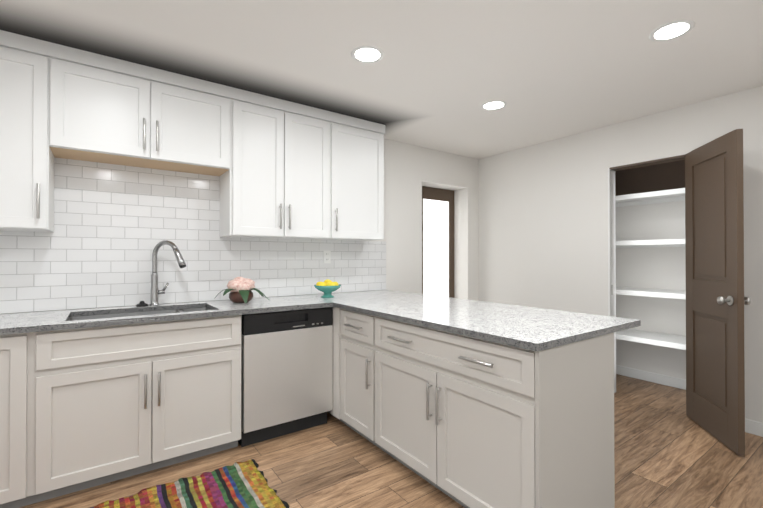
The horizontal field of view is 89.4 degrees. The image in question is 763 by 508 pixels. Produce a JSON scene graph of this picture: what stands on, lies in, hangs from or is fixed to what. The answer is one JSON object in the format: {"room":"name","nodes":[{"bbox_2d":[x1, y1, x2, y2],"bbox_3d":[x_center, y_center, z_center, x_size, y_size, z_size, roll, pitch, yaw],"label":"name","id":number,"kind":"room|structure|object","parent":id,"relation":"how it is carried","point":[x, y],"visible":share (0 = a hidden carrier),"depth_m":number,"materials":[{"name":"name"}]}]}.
{"room":"kitchen","nodes":[
{"label":"kitchen","id":0,"kind":"room"},
{"bbox_2d":[6,139,478,313],"bbox_3d":[-1.093,0.050,3.206,7.500,2.440,0.220,0,0,-36],"label":"wall","id":1,"kind":"structure","parent":0,"point":[410,170],"depth_m":4.15,"materials":[{"name":"paint"}]},
{"bbox_2d":[0,30,51,231],"bbox_3d":[-2.120,-0.656,2.125,0.457,1.038,0.320,0,0,-36],"label":"upper cabinet","id":2,"kind":"object","parent":1,"relation":"attached to","point":[25,62],"depth_m":2.08,"materials":[{"name":"white wood"}]},
{"bbox_2d":[52,43,235,236],"bbox_3d":[-1.539,-0.653,2.543,0.975,1.038,0.320,0,0,-36],"label":"upper cabinet","id":3,"kind":"object","parent":1,"relation":"attached to","point":[109,110],"depth_m":2.41,"materials":[{"name":"white wood"}]},
{"bbox_2d":[0,157,385,313],"bbox_3d":[-1.931,-0.142,2.462,4.869,0.985,0.008,0,0,-36],"label":"tile backsplash","id":4,"kind":"structure","parent":1,"relation":"attached to","point":[114,225],"depth_m":2.67,"materials":[{"name":"white tile"}]},
{"bbox_2d":[323,251,330,262],"bbox_3d":[-0.492,0.027,3.487,0.070,0.116,0.007,0,0,-36],"label":"electrical outlet","id":5,"kind":"object","parent":4,"relation":"attached to","point":[327,257],"visible":1,"depth_m":3.49,"materials":[{"name":"white plastic"}]},
{"bbox_2d":[236,88,331,239],"bbox_3d":[-0.826,-0.650,3.057,0.783,1.038,0.320,0,0,-36],"label":"upper cabinet","id":6,"kind":"object","parent":1,"relation":"attached to","point":[283,169],"depth_m":2.92,"materials":[{"name":"white wood"}]},
{"bbox_2d":[332,112,384,240],"bbox_3d":[-0.283,-0.647,3.448,0.555,1.038,0.320,0,0,-36],"label":"upper cabinet","id":7,"kind":"object","parent":1,"relation":"attached to","point":[357,144],"depth_m":3.32,"materials":[{"name":"white wood"}]},
{"bbox_2d":[0,0,762,158],"bbox_3d":[0.403,-1.193,1.136,7.500,0.020,6.700,0,0,-36],"label":"ceiling","id":8,"kind":"structure","parent":0,"point":[439,74],"depth_m":2.26,"materials":[{"name":"paint"}]},
{"bbox_2d":[351,46,383,62],"bbox_3d":[-0.082,-1.174,2.272,0.196,0.004,0.196,0,0,-36],"label":"recessed light","id":9,"kind":"object","parent":8,"relation":"in","point":[367,54],"visible":1,"depth_m":2.27,"materials":[{"name":"white glass"}]},
{"bbox_2d":[481,100,506,109],"bbox_3d":[0.884,-1.169,3.035,0.196,0.004,0.196,0,0,-36],"label":"recessed light","id":10,"kind":"object","parent":8,"relation":"in","point":[494,105],"visible":1,"depth_m":3.03,"materials":[{"name":"white"}]},
{"bbox_2d":[649,20,694,41],"bbox_3d":[1.531,-1.175,2.034,0.196,0.004,0.196,0,0,-36],"label":"recessed light","id":11,"kind":"object","parent":8,"relation":"in","point":[670,30],"visible":1,"depth_m":2.03,"materials":[{"name":"white glass"}]},
{"bbox_2d":[19,374,762,507],"bbox_3d":[0.403,1.272,1.120,7.500,0.030,6.700,0,0,-36],"label":"floor","id":12,"kind":"structure","parent":0,"point":[669,452],"depth_m":2.27,"materials":[{"name":"wood"}]},
{"bbox_2d":[0,332,35,507],"bbox_3d":[-2.261,0.821,1.843,0.937,0.880,0.601,0,0,-36],"label":"base cabinet","id":13,"kind":"object","parent":12,"relation":"on","point":[17,351],"depth_m":1.85,"materials":[{"name":"grey wood"}]},
{"bbox_2d":[0,290,416,334],"bbox_3d":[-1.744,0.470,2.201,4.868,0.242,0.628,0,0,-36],"label":"countertop","id":14,"kind":"structure","parent":13,"relation":"on","point":[27,322],"depth_m":2.43,"materials":[{"name":"stone"}]},
{"bbox_2d":[136,301,147,306],"bbox_3d":[-1.613,0.334,2.595,0.072,0.035,0.072,0,0,-36],"label":"switch","id":15,"kind":"object","parent":14,"relation":"on","point":[142,304],"visible":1,"depth_m":2.57,"materials":[{"name":"black"}]},
{"bbox_2d":[149,240,185,305],"bbox_3d":[-1.450,0.129,2.611,0.198,0.445,0.238,0,0,-36],"label":"faucet","id":16,"kind":"object","parent":14,"relation":"on","point":[155,291],"visible":1,"depth_m":2.62,"materials":[{"name":"silver metal"}]},
{"bbox_2d":[214,277,268,303],"bbox_3d":[-1.015,0.260,2.820,0.355,0.185,0.354,0,0,-36],"label":"flower pot","id":17,"kind":"object","parent":14,"relation":"on","point":[240,289],"visible":1,"depth_m":2.76,"materials":[{"name":"brown ceramic"}]},
{"bbox_2d":[314,279,340,297],"bbox_3d":[-0.443,0.282,3.166,0.224,0.146,0.224,0,0,-36],"label":"lemon bowl","id":18,"kind":"object","parent":14,"relation":"on","point":[327,287],"visible":1,"depth_m":3.12,"materials":[{"name":"teal ceramic"}]},
{"bbox_2d":[36,307,241,502],"bbox_3d":[-1.472,0.825,2.411,1.007,0.880,0.601,0,0,-36],"label":"base cabinet","id":19,"kind":"object","parent":12,"relation":"on","point":[83,408],"depth_m":2.12,"materials":[{"name":"grey wood"}]},
{"bbox_2d":[91,459,288,507],"bbox_3d":[-1.331,1.254,1.562,1.837,0.010,0.728,0,0,-36],"label":"rug","id":20,"kind":"object","parent":12,"relation":"on","point":[240,485],"visible":1,"depth_m":2.02,"materials":[{"name":"multicoloured fabric"}]},
{"bbox_2d":[238,307,332,446],"bbox_3d":[-0.794,0.832,2.893,0.646,0.873,0.604,0,0,-36],"label":"dishwasher","id":21,"kind":"object","parent":12,"relation":"on","point":[286,369],"visible":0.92,"depth_m":2.63,"materials":[{"name":"silver metal"}]},
{"bbox_2d":[327,307,334,416],"bbox_3d":[-0.083,0.829,3.007,0.637,0.880,0.131,0,0,-36],"label":"filler panel","id":22,"kind":"object","parent":12,"relation":"on","point":[332,412],"depth_m":2.84,"materials":[{"name":"grey wood"}]},
{"bbox_2d":[335,307,370,441],"bbox_3d":[0.081,0.827,2.780,0.637,0.880,0.428,0,0,-36],"label":"base cabinet","id":23,"kind":"object","parent":12,"relation":"on","point":[352,328],"depth_m":2.64,"materials":[{"name":"grey wood"}]},
{"bbox_2d":[371,315,614,507],"bbox_3d":[0.539,0.823,2.145,0.639,0.880,1.139,0,0,-36],"label":"base cabinet","id":24,"kind":"object","parent":12,"relation":"on","point":[467,421],"depth_m":1.76,"materials":[{"name":"grey wood"}]},
{"bbox_2d":[328,294,640,351],"bbox_3d":[0.507,0.367,2.413,0.968,0.031,1.620,0,0,-36],"label":"countertop","id":25,"kind":"structure","parent":24,"relation":"on","point":[532,328],"depth_m":2.07,"materials":[{"name":"stone"}]},
{"bbox_2d":[478,86,762,422],"bbox_3d":[2.931,0.045,2.392,0.120,2.440,5.799,0,0,-36],"label":"wall","id":26,"kind":"structure","parent":0,"point":[543,224],"depth_m":3.68,"materials":[{"name":"paint"}]},
{"bbox_2d":[608,155,684,392],"bbox_3d":[2.285,0.243,3.288,0.118,2.054,0.609,0,0,-36],"label":"door frame","id":27,"kind":"structure","parent":26,"relation":"attached to","point":[611,249],"depth_m":3.51,"materials":[{"name":"white wood"}]},
{"bbox_2d":[685,129,751,455],"bbox_3d":[2.320,0.237,2.692,0.513,2.039,0.446,0,0,-36],"label":"pantry door","id":28,"kind":"structure","parent":26,"relation":"in","point":[716,300],"depth_m":2.62,"materials":[{"name":"brown wood"}]},
{"bbox_2d":[745,419,762,436],"bbox_3d":[3.437,1.212,1.567,0.012,0.095,3.480,0,0,-36],"label":"baseboard","id":29,"kind":"structure","parent":26,"relation":"attached to","point":[754,427],"depth_m":2.70,"materials":[{"name":"white wood"}]},
{"bbox_2d":[615,160,685,378],"bbox_3d":[2.650,0.052,3.485,0.700,2.440,1.800,0,0,-36],"label":"wall","id":30,"kind":"structure","parent":0,"point":[657,267],"depth_m":3.84,"materials":[{"name":"paint"}]},
{"bbox_2d":[615,188,684,206],"bbox_3d":[2.678,-0.533,3.509,0.430,0.061,1.694,0,0,-36],"label":"shelf","id":31,"kind":"object","parent":30,"relation":"attached to","point":[665,196],"visible":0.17,"depth_m":3.67,"materials":[{"name":"white wood"}]},
{"bbox_2d":[616,239,684,247],"bbox_3d":[2.678,-0.099,3.506,0.430,0.061,1.694,0,0,-36],"label":"shelf","id":32,"kind":"object","parent":30,"relation":"attached to","point":[652,243],"visible":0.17,"depth_m":3.59,"materials":[{"name":"white wood"}]},
{"bbox_2d":[616,365,685,389],"bbox_3d":[2.845,1.225,3.617,0.017,0.095,1.699,0,0,-36],"label":"baseboard","id":33,"kind":"structure","parent":30,"relation":"attached to","point":[675,382],"depth_m":3.83,"materials":[{"name":"white wood"}]},
{"bbox_2d":[616,329,685,349],"bbox_3d":[2.678,0.801,3.500,0.430,0.061,1.694,0,0,-36],"label":"shelf","id":34,"kind":"object","parent":30,"relation":"attached to","point":[659,339],"visible":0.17,"depth_m":3.57,"materials":[{"name":"white wood"}]},
{"bbox_2d":[616,286,685,298],"bbox_3d":[2.678,0.371,3.503,0.430,0.061,1.694,0,0,-36],"label":"shelf","id":35,"kind":"object","parent":30,"relation":"attached to","point":[664,293],"visible":0.25,"depth_m":3.52,"materials":[{"name":"white wood"}]},
{"bbox_3d":[0.573,0.059,4.611,1.334,2.440,0.045,0,0,-36],"label":"wall","id":36,"kind":"structure","parent":0,"visible":0},
{"bbox_2d":[423,199,448,296],"bbox_3d":[0.648,0.317,4.620,0.426,1.921,0.021,0,0,-36],"label":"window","id":37,"kind":"structure","parent":36,"relation":"in","point":[435,247],"depth_m":4.62,"materials":[{"name":"white glass"}]},
{"bbox_2d":[422,186,453,297],"bbox_3d":[0.652,0.218,4.617,0.612,2.123,0.033,0,0,-36],"label":"door frame","id":38,"kind":"structure","parent":36,"relation":"attached to","point":[438,194],"depth_m":4.73,"materials":[{"name":"brown"}]}
]}

